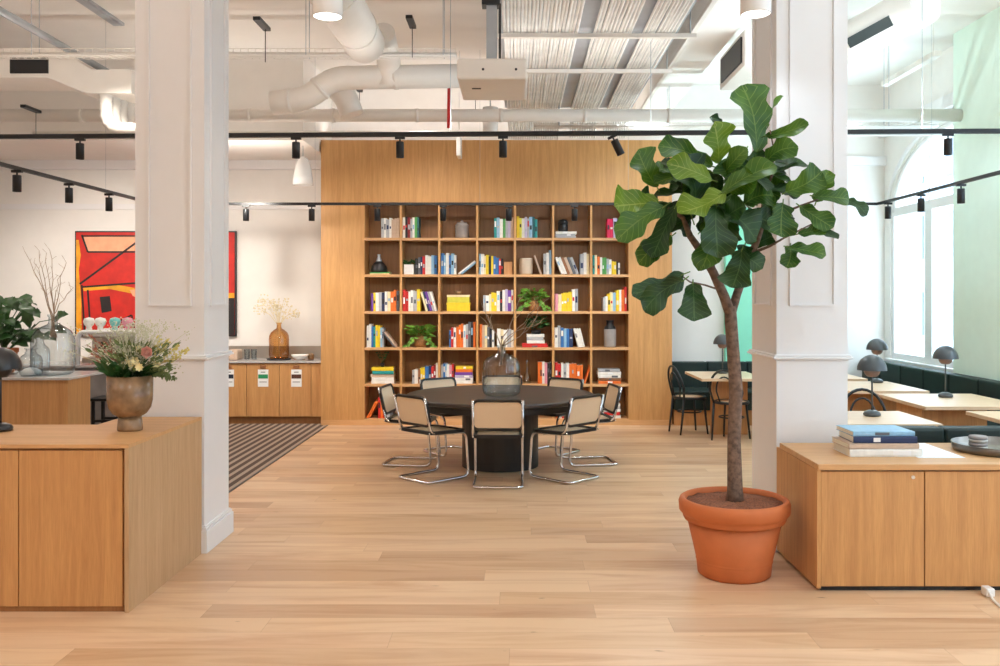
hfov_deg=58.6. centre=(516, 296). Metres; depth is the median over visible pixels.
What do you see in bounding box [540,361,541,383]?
book
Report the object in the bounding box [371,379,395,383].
book
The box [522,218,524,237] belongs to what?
book
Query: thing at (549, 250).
book
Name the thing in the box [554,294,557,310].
book
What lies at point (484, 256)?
book
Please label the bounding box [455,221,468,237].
jar
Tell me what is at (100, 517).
storage cabinet
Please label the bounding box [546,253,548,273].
book
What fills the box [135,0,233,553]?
pillar
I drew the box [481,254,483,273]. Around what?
book
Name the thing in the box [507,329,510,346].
book
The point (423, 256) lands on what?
book
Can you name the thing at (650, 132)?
track
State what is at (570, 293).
book
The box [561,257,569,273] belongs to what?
book
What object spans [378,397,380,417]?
book
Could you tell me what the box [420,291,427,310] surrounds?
book
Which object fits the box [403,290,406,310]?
book
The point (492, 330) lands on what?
book
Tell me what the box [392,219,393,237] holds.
book
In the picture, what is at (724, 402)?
bentwood chair
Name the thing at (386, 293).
book
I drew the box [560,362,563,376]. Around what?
book
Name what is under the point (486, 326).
book
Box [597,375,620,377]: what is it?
book
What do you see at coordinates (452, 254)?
book
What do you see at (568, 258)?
book
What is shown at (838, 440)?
book
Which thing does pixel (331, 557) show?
floor
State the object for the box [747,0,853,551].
pillar
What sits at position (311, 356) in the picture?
jar
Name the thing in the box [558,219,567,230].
jar
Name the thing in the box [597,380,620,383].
book
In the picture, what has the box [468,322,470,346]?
book
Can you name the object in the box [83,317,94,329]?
cup
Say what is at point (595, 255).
book
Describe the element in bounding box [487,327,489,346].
book
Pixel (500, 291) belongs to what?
book
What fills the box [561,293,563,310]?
book
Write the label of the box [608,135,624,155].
track spotlight
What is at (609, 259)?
book
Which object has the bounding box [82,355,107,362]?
drip tray
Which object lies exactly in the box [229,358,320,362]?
countertop
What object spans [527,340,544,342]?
book
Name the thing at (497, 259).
book
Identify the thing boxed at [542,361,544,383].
book
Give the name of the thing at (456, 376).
book
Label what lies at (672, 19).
cable bundle
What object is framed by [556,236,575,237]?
book
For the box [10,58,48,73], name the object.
grille
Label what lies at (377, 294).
book
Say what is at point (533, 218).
book
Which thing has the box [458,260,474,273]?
book
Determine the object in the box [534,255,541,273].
book
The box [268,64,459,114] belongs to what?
duct
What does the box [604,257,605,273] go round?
book
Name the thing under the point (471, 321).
book
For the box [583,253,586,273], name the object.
book
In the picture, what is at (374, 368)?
book
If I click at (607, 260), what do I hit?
book
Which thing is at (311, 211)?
track spotlight
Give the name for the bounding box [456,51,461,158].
pendant lamp
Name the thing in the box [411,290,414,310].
book
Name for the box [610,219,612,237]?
book
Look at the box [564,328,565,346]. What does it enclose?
book
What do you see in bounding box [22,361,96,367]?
countertop
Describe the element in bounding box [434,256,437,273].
book
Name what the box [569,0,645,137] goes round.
cable bundle
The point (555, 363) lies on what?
book
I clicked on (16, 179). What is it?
track spotlight
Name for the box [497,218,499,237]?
book
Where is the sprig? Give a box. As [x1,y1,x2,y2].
[375,352,388,366]
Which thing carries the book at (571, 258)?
on the bookcase
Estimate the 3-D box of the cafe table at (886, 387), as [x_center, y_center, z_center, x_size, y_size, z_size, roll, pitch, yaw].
[3.710,1.330,9.625,1.020,0.740,1.050,0,0,0]
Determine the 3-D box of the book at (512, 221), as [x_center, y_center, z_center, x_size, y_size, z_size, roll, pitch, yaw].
[-0.066,-0.923,11.948,0.037,0.276,0.196,0,0,0]
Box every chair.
[378,383,440,466]
[393,393,469,483]
[419,377,461,456]
[471,399,523,488]
[483,375,521,384]
[528,393,603,483]
[538,377,583,456]
[560,383,621,466]
[667,365,708,434]
[709,369,750,439]
[848,388,885,410]
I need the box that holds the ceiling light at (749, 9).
[740,0,770,18]
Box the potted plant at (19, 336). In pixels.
[0,294,68,371]
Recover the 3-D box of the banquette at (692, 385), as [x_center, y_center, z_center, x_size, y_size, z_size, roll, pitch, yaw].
[3.190,1.300,12.115,2.220,0.800,0.730,0,0,0]
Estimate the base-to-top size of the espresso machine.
0.385 m
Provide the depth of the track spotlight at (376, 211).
10.77 m
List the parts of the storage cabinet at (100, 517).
door, door, panel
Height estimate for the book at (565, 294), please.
0.250 m
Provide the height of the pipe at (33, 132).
0.053 m
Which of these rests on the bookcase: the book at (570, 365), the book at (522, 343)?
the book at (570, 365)
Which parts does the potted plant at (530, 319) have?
pot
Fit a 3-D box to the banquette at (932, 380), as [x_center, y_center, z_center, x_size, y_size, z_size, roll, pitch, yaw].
[4.635,1.280,9.640,0.670,0.840,5.680,0,0,0]
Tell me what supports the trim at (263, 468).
on the floor at (331, 557)
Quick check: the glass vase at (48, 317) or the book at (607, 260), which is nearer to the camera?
the glass vase at (48, 317)
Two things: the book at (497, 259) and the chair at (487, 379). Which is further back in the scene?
the book at (497, 259)
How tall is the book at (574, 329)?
0.253 m
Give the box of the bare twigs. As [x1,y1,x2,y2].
[22,244,72,336]
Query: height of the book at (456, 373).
0.036 m
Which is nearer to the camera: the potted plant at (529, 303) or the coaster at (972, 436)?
the coaster at (972, 436)
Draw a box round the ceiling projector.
[457,0,526,99]
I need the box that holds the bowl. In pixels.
[291,354,308,359]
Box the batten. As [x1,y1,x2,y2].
[881,22,941,86]
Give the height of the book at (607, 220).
0.257 m
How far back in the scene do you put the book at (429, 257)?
11.86 m
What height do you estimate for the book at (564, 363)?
0.262 m
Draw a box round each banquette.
[672,361,751,424]
[862,361,999,425]
[899,426,999,442]
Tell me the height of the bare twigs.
0.916 m
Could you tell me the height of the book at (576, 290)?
0.298 m
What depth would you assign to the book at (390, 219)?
11.86 m
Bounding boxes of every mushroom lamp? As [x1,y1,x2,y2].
[0,347,22,431]
[713,334,727,373]
[857,355,886,416]
[866,339,887,382]
[932,346,958,397]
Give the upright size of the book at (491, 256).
0.246 m
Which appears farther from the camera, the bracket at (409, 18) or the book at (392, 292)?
the book at (392, 292)
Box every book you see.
[366,399,377,417]
[367,325,368,346]
[368,401,378,417]
[369,324,373,346]
[371,293,372,310]
[371,326,374,346]
[371,366,395,370]
[371,373,395,376]
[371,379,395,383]
[372,370,394,373]
[372,377,394,380]
[373,293,375,310]
[375,325,378,346]
[376,293,378,310]
[378,325,381,346]
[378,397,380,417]
[379,292,383,310]
[380,327,383,346]
[381,218,383,237]
[382,293,384,310]
[382,328,385,346]
[382,331,394,346]
[384,218,386,237]
[384,331,398,346]
[385,292,387,310]
[386,219,388,237]
[388,292,390,310]
[389,218,391,237]
[391,291,393,310]
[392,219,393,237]
[394,218,396,237]
[394,290,397,310]
[396,291,399,310]
[397,218,399,237]
[403,217,404,237]
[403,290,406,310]
[405,217,407,237]
[406,291,407,310]
[408,217,411,237]
[408,291,410,310]
[410,219,411,237]
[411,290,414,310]
[412,217,414,237]
[413,291,416,310]
[414,369,417,383]
[415,217,416,237]
[415,258,417,273]
[417,217,420,237]
[417,289,421,310]
[418,257,419,273]
[420,257,422,273]
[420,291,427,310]
[420,367,422,379]
[423,256,424,273]
[423,291,429,310]
[425,255,428,273]
[425,292,431,310]
[425,365,428,377]
[427,291,434,310]
[428,256,430,273]
[430,291,437,310]
[431,255,433,273]
[431,365,433,377]
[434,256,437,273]
[436,363,437,377]
[441,253,444,273]
[443,362,445,376]
[444,255,445,273]
[446,253,449,273]
[449,255,450,273]
[449,330,450,346]
[449,364,451,376]
[451,253,454,273]
[451,328,453,346]
[452,363,454,376]
[454,255,456,273]
[454,327,455,346]
[455,372,472,374]
[455,375,472,377]
[455,378,473,380]
[456,327,458,346]
[456,365,473,368]
[456,369,472,371]
[456,381,472,383]
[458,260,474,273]
[459,325,460,346]
[461,262,475,273]
[461,324,463,346]
[463,325,465,346]
[466,324,467,346]
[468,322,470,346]
[471,321,473,346]
[473,322,475,346]
[479,254,480,273]
[480,324,482,346]
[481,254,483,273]
[482,325,484,346]
[483,295,485,310]
[484,256,485,273]
[485,325,487,346]
[486,255,488,273]
[486,295,488,310]
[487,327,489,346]
[489,256,490,273]
[489,294,490,310]
[489,328,491,346]
[491,256,492,273]
[491,292,493,310]
[492,330,493,346]
[493,256,495,273]
[494,218,496,237]
[494,293,496,310]
[496,258,498,273]
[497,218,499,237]
[497,291,499,310]
[497,328,500,346]
[499,259,500,273]
[500,219,502,237]
[500,291,501,310]
[501,259,502,273]
[502,290,504,310]
[503,219,505,237]
[503,330,506,346]
[505,289,507,310]
[506,221,507,237]
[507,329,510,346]
[508,221,510,237]
[508,290,510,310]
[511,217,513,237]
[511,290,513,310]
[511,330,513,346]
[517,216,518,237]
[519,218,521,237]
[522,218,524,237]
[522,343,546,344]
[522,345,547,346]
[525,217,526,237]
[526,334,543,336]
[527,218,528,237]
[527,337,542,339]
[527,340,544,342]
[529,217,531,237]
[532,217,534,237]
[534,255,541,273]
[535,219,536,237]
[538,361,539,383]
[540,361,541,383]
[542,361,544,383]
[543,254,545,273]
[545,362,546,383]
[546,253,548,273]
[547,362,549,383]
[549,250,550,273]
[549,362,551,376]
[554,257,563,273]
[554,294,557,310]
[554,327,557,346]
[554,361,557,376]
[555,231,576,234]
[555,234,574,236]
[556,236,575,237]
[557,326,560,346]
[558,257,566,273]
[558,294,561,310]
[558,363,560,376]
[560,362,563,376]
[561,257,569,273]
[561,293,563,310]
[561,328,563,346]
[564,257,572,273]
[564,293,566,310]
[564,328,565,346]
[564,363,565,377]
[565,362,568,377]
[566,328,568,346]
[567,257,575,273]
[567,293,568,310]
[568,292,571,310]
[569,329,572,346]
[569,363,571,377]
[570,257,578,273]
[571,289,574,310]
[571,363,573,377]
[573,328,579,346]
[574,363,576,377]
[575,289,577,310]
[576,328,582,346]
[577,365,579,378]
[578,328,584,346]
[579,254,583,273]
[579,364,582,379]
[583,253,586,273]
[584,365,589,383]
[587,254,588,273]
[592,255,594,273]
[595,255,596,273]
[597,257,599,273]
[597,368,619,371]
[597,371,620,374]
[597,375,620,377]
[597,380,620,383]
[598,378,620,380]
[600,257,601,273]
[601,297,604,310]
[602,258,603,273]
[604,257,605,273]
[604,296,607,310]
[606,219,609,237]
[606,259,608,273]
[606,294,609,310]
[609,259,610,273]
[609,292,612,310]
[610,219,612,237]
[611,261,613,273]
[613,218,616,237]
[613,293,615,310]
[614,290,618,310]
[619,290,620,310]
[621,290,623,310]
[623,287,626,310]
[832,436,918,448]
[833,443,922,456]
[836,425,914,435]
[839,431,916,442]
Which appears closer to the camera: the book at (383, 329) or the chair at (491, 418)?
the chair at (491, 418)
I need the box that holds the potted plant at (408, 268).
[403,259,414,273]
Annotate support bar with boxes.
[497,11,696,38]
[498,9,671,73]
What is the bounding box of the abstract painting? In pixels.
[75,231,236,336]
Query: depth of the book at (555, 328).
11.85 m
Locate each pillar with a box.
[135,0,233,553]
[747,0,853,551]
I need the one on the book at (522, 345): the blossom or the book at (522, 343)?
the book at (522, 343)
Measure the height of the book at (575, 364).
0.264 m
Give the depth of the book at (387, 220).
11.85 m
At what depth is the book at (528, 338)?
11.86 m
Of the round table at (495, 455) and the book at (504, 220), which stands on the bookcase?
the book at (504, 220)
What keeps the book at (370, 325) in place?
on the bookcase
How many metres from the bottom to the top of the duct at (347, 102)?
0.501 m
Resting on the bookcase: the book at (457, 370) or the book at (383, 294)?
the book at (383, 294)
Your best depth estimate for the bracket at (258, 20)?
7.59 m
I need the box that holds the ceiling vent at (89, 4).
[76,0,123,25]
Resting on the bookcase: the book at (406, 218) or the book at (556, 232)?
the book at (406, 218)
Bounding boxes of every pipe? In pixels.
[0,6,109,69]
[0,108,962,121]
[32,131,941,135]
[447,88,449,127]
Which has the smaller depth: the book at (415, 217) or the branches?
the branches
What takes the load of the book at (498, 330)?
on the bookcase
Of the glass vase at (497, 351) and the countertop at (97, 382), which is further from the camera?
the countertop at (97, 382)
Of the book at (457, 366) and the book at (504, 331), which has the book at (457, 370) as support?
the book at (457, 366)
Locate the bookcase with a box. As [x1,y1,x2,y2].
[321,140,671,424]
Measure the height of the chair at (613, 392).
0.798 m
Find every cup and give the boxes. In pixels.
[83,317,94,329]
[94,317,105,329]
[109,317,120,329]
[122,317,132,329]
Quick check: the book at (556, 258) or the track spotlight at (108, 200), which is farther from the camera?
the book at (556, 258)
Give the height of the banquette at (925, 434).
0.815 m
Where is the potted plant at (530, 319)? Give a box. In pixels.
[524,316,549,333]
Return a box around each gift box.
[446,303,470,310]
[447,295,470,302]
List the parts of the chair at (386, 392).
backrest, cane panel, seat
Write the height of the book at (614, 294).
0.248 m
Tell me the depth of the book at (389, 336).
11.87 m
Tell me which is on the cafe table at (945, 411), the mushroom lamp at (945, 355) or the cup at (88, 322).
the mushroom lamp at (945, 355)
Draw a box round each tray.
[0,0,456,58]
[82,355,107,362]
[267,357,290,360]
[500,0,696,107]
[533,100,939,128]
[951,436,999,457]
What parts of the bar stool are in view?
leg, seat, leg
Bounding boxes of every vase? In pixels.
[30,317,75,375]
[106,375,152,431]
[371,254,386,271]
[482,351,519,395]
[604,320,615,346]
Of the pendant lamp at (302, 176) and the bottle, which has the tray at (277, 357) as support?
the bottle
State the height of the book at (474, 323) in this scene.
0.339 m
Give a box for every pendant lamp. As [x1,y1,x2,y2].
[292,156,312,185]
[312,0,342,20]
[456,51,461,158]
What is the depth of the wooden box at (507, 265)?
11.88 m
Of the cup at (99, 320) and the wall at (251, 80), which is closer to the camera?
the cup at (99, 320)
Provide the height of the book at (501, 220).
0.254 m
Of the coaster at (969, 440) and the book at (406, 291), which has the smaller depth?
the coaster at (969, 440)
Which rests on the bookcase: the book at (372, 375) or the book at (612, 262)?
the book at (612, 262)
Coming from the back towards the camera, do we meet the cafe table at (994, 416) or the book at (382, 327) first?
the book at (382, 327)
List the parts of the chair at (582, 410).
cane seat, seat, backrest, cane panel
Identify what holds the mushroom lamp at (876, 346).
on the cafe table at (886, 387)
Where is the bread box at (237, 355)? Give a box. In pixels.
[229,349,241,359]
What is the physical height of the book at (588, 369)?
0.259 m
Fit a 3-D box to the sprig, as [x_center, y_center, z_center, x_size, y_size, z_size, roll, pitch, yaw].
[-1.806,0.834,11.950,0.190,0.205,0.060,0,0,0]
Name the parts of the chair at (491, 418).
backrest, cane panel, cane seat, seat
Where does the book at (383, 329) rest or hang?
on the bookcase
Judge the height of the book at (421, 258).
0.236 m
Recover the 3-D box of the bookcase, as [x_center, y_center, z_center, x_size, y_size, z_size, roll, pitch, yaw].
[-0.273,-0.190,11.998,4.655,3.780,0.404,0,0,0]
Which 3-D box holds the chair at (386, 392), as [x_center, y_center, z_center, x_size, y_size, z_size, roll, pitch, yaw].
[-1.098,1.300,9.114,0.554,0.798,0.464,0,0,7]
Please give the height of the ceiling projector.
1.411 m
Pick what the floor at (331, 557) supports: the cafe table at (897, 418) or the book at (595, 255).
the cafe table at (897, 418)
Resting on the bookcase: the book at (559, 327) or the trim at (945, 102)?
the book at (559, 327)
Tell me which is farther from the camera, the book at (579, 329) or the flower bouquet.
the book at (579, 329)
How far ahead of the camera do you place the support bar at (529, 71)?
8.88 m
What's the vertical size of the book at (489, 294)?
0.228 m
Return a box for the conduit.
[631,0,717,124]
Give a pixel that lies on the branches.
(505, 341)
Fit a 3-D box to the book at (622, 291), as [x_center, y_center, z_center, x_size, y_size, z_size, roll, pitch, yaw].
[1.411,0.047,11.952,0.038,0.287,0.180,0,0,0]
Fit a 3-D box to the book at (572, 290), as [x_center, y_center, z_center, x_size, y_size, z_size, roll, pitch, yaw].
[0.752,0.044,11.952,0.035,0.292,0.206,0,0,0]
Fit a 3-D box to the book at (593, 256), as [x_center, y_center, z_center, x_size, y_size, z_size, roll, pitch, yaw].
[1.022,-0.428,11.958,0.024,0.256,0.210,0,0,0]
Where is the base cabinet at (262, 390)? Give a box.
[229,346,320,423]
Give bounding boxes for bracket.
[20,104,41,112]
[253,16,270,61]
[406,15,415,57]
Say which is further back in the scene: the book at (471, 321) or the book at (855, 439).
the book at (471, 321)
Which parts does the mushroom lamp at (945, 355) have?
lamp shade, lamp shade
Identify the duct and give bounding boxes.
[0,49,134,103]
[99,94,134,133]
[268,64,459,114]
[309,0,384,63]
[330,90,362,119]
[377,23,400,84]
[848,0,940,65]
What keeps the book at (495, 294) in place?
on the bookcase
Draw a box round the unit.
[720,29,751,89]
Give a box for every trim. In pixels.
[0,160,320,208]
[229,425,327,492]
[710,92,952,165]
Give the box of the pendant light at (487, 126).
[483,100,497,130]
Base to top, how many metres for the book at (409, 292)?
0.264 m
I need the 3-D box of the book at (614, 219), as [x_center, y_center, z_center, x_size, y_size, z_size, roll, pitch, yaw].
[1.307,-0.917,11.954,0.049,0.265,0.210,0,0,0]
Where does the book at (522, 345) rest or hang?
on the bookcase
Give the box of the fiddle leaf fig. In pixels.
[614,84,868,501]
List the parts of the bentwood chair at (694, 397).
leg, leg, seat, cane seat, leg, leg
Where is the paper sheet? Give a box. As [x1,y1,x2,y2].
[916,443,964,457]
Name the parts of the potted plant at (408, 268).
pot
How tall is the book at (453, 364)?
0.261 m
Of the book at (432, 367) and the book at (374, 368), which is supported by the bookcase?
the book at (432, 367)
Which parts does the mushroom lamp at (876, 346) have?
lamp shade, lamp shade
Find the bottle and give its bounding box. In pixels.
[269,323,288,358]
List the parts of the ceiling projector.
casing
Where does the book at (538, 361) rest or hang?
on the bookcase
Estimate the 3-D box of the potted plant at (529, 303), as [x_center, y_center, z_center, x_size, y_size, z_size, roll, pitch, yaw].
[0.231,0.044,11.936,0.502,0.344,0.313,0,0,-6]
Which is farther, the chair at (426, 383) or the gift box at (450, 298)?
the gift box at (450, 298)
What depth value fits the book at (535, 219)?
11.86 m
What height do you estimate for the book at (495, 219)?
0.266 m
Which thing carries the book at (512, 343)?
on the bookcase
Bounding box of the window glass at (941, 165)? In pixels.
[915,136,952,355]
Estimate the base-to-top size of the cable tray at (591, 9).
0.020 m
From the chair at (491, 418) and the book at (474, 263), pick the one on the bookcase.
the book at (474, 263)
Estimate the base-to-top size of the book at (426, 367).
0.228 m
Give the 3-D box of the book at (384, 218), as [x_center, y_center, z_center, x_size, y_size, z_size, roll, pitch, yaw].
[-1.760,-0.918,11.970,0.030,0.266,0.221,0,0,0]
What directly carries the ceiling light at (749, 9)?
in the ceiling at (70, 22)
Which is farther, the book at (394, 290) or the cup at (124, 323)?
the book at (394, 290)
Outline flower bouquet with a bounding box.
[59,317,194,381]
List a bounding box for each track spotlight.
[11,170,22,191]
[64,183,73,202]
[74,138,85,159]
[104,193,113,210]
[242,205,249,220]
[291,137,300,158]
[308,205,315,220]
[373,205,380,220]
[395,136,404,157]
[439,205,446,220]
[498,136,507,157]
[505,205,512,220]
[571,205,577,220]
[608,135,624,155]
[884,202,891,218]
[916,194,925,211]
[942,133,953,155]
[956,184,965,203]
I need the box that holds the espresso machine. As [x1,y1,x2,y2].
[75,328,134,364]
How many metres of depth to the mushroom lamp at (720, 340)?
11.11 m
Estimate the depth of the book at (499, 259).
11.85 m
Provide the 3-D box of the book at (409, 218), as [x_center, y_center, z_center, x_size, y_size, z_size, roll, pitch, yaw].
[-1.440,-0.924,11.969,0.038,0.279,0.206,0,0,0]
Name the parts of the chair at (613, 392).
seat, cane panel, backrest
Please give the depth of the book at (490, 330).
11.86 m
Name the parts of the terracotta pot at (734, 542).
pot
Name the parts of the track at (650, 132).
rail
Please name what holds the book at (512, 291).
on the bookcase
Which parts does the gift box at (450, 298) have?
lid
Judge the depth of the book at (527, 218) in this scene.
11.86 m
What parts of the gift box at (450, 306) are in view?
lid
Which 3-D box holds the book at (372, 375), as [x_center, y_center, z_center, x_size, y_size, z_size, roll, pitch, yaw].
[-1.794,1.050,11.957,0.312,0.040,0.202,0,0,0]
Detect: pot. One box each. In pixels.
[414,336,427,346]
[519,258,532,273]
[679,486,790,583]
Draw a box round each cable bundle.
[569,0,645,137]
[603,0,694,137]
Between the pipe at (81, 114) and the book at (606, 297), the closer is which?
the pipe at (81, 114)
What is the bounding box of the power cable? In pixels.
[981,585,999,607]
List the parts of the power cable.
cord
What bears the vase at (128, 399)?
on the storage cabinet at (100, 517)
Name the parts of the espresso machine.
panel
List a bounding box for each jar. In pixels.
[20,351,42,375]
[308,353,313,359]
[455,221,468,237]
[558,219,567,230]
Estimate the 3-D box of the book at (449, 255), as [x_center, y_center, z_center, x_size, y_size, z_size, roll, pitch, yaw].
[-0.893,-0.428,11.941,0.027,0.256,0.186,0,0,0]
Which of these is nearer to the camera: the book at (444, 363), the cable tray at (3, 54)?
the cable tray at (3, 54)
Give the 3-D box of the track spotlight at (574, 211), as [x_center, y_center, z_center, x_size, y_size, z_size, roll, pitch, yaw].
[0.698,-1.019,10.800,0.090,0.190,0.072,0,0,0]
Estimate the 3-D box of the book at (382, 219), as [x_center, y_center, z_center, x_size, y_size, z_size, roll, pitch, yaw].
[-1.793,-0.917,11.943,0.034,0.264,0.175,0,0,0]
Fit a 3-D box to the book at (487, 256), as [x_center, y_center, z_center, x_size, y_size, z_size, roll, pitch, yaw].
[-0.397,-0.430,11.963,0.038,0.260,0.204,0,0,0]
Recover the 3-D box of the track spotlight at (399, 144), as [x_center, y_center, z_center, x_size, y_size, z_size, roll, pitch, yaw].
[-1.059,-1.355,8.053,0.090,0.190,0.072,0,0,0]
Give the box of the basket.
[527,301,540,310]
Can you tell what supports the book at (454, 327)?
on the bookcase
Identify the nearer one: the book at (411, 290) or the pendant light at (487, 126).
the pendant light at (487, 126)
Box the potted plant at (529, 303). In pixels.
[516,288,551,310]
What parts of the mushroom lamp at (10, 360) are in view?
stem, lamp shade, lamp shade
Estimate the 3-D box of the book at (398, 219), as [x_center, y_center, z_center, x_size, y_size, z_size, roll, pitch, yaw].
[-1.583,-0.920,11.952,0.028,0.270,0.184,0,0,0]
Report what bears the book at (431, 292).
on the bookcase
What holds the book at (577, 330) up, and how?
on the bookcase
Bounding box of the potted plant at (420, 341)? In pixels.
[403,324,436,346]
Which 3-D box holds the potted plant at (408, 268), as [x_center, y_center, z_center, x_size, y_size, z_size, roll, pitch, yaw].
[-1.442,-0.405,11.958,0.240,0.205,0.178,0,0,0]
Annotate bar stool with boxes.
[90,395,117,424]
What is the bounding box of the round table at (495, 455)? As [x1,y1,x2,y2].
[408,385,592,472]
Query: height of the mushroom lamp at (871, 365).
0.495 m
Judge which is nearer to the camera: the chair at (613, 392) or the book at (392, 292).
the chair at (613, 392)
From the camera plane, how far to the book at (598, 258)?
11.86 m
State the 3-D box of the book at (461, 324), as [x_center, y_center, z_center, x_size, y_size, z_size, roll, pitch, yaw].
[-0.732,0.513,11.960,0.030,0.313,0.219,0,0,0]
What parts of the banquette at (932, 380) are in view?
seat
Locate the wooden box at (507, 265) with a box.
[504,262,511,273]
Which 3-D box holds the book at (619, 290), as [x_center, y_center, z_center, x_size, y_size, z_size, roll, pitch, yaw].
[1.376,0.047,11.960,0.030,0.286,0.192,0,0,0]
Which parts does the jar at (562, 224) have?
lid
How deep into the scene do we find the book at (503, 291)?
11.86 m
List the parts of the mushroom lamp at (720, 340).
lamp shade, lamp shade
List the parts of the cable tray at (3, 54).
hanging rod, hanging rod, hanging rod, hanging rod, hanging rod, hanging rod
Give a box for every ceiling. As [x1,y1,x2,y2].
[0,0,999,84]
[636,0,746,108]
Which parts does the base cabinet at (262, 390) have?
door, door, door, door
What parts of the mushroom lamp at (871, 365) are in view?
stem, lamp shade, lamp shade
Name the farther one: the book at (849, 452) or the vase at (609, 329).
the vase at (609, 329)
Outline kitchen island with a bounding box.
[2,371,103,424]
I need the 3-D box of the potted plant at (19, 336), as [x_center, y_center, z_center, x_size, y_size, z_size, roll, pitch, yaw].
[-4.945,0.357,8.841,0.863,0.783,0.519,0,0,0]
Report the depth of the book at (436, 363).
11.86 m
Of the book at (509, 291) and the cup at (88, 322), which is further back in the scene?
the book at (509, 291)
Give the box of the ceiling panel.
[501,0,584,139]
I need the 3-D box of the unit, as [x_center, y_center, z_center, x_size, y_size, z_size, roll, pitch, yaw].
[2.353,-2.330,8.800,0.495,0.340,1.000,0,0,0]
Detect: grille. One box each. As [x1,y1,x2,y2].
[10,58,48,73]
[721,37,741,82]
[848,15,892,47]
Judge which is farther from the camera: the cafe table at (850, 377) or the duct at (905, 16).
the cafe table at (850, 377)
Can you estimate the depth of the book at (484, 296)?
11.87 m
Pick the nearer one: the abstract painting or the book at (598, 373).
the book at (598, 373)
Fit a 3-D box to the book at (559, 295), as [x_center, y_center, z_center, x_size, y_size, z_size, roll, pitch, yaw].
[0.571,0.078,11.969,0.044,0.224,0.212,0,0,0]
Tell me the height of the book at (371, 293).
0.237 m
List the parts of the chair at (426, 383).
backrest, cane panel, seat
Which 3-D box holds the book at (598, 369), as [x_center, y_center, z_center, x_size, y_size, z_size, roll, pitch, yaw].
[1.228,0.980,11.951,0.288,0.037,0.203,0,0,0]
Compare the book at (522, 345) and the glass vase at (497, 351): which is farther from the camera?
the book at (522, 345)
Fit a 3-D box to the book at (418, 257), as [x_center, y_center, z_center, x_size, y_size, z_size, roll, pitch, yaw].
[-1.302,-0.416,11.955,0.027,0.231,0.212,0,0,0]
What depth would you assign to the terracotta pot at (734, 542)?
5.26 m
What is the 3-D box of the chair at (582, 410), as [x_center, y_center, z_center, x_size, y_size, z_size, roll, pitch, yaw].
[0.463,1.300,8.367,0.464,0.798,0.554,0,0,-45]
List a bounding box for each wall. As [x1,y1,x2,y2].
[0,58,331,159]
[0,85,883,376]
[724,208,751,361]
[884,46,952,367]
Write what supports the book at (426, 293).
on the bookcase
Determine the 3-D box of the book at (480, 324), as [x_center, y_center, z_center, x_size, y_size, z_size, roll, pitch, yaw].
[-0.482,0.517,11.969,0.033,0.306,0.203,0,0,0]
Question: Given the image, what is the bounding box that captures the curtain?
[953,6,999,380]
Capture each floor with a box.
[0,424,999,665]
[229,424,325,489]
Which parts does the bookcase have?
shelf, shelf, shelf, shelf, shelf, panel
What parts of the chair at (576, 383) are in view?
seat, cane panel, backrest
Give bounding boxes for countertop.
[2,371,103,379]
[15,361,115,424]
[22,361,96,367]
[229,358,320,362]
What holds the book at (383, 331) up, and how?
on the bookcase
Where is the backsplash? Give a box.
[229,346,320,357]
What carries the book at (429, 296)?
on the bookcase
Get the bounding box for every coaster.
[968,434,987,439]
[968,439,987,442]
[968,442,987,446]
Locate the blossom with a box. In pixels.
[253,294,299,344]
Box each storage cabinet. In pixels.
[0,417,201,612]
[777,443,999,589]
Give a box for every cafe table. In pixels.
[685,371,751,434]
[848,374,867,380]
[848,381,929,410]
[848,411,942,425]
[877,394,999,425]
[966,411,999,423]
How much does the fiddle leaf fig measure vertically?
2.565 m
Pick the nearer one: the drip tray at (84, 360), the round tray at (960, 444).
the round tray at (960, 444)
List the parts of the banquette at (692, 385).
backrest, seat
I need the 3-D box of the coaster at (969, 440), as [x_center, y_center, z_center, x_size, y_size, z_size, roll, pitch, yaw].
[2.880,0.897,5.560,0.108,0.020,0.108,0,0,0]
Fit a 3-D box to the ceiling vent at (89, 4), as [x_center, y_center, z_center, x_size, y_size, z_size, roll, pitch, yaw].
[-4.360,-2.982,9.175,0.120,0.035,1.150,0,0,0]
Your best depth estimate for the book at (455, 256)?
11.87 m
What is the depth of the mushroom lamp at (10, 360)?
5.24 m
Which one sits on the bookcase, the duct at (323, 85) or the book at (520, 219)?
the book at (520, 219)
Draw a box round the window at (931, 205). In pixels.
[885,122,952,372]
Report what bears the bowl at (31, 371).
on the kitchen island
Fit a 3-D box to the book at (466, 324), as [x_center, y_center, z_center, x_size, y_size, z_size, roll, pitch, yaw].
[-0.667,0.515,11.950,0.030,0.309,0.186,0,0,0]
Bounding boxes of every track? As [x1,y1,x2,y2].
[0,0,999,138]
[0,162,999,204]
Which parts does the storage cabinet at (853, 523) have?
panel, door, door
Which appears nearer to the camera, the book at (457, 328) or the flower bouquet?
the flower bouquet
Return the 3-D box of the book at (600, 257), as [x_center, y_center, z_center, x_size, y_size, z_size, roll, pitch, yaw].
[1.121,-0.414,11.946,0.029,0.229,0.176,0,0,0]
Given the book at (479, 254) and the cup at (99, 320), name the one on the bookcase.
the book at (479, 254)
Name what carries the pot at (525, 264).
on the bookcase
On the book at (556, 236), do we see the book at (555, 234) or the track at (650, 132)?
the book at (555, 234)

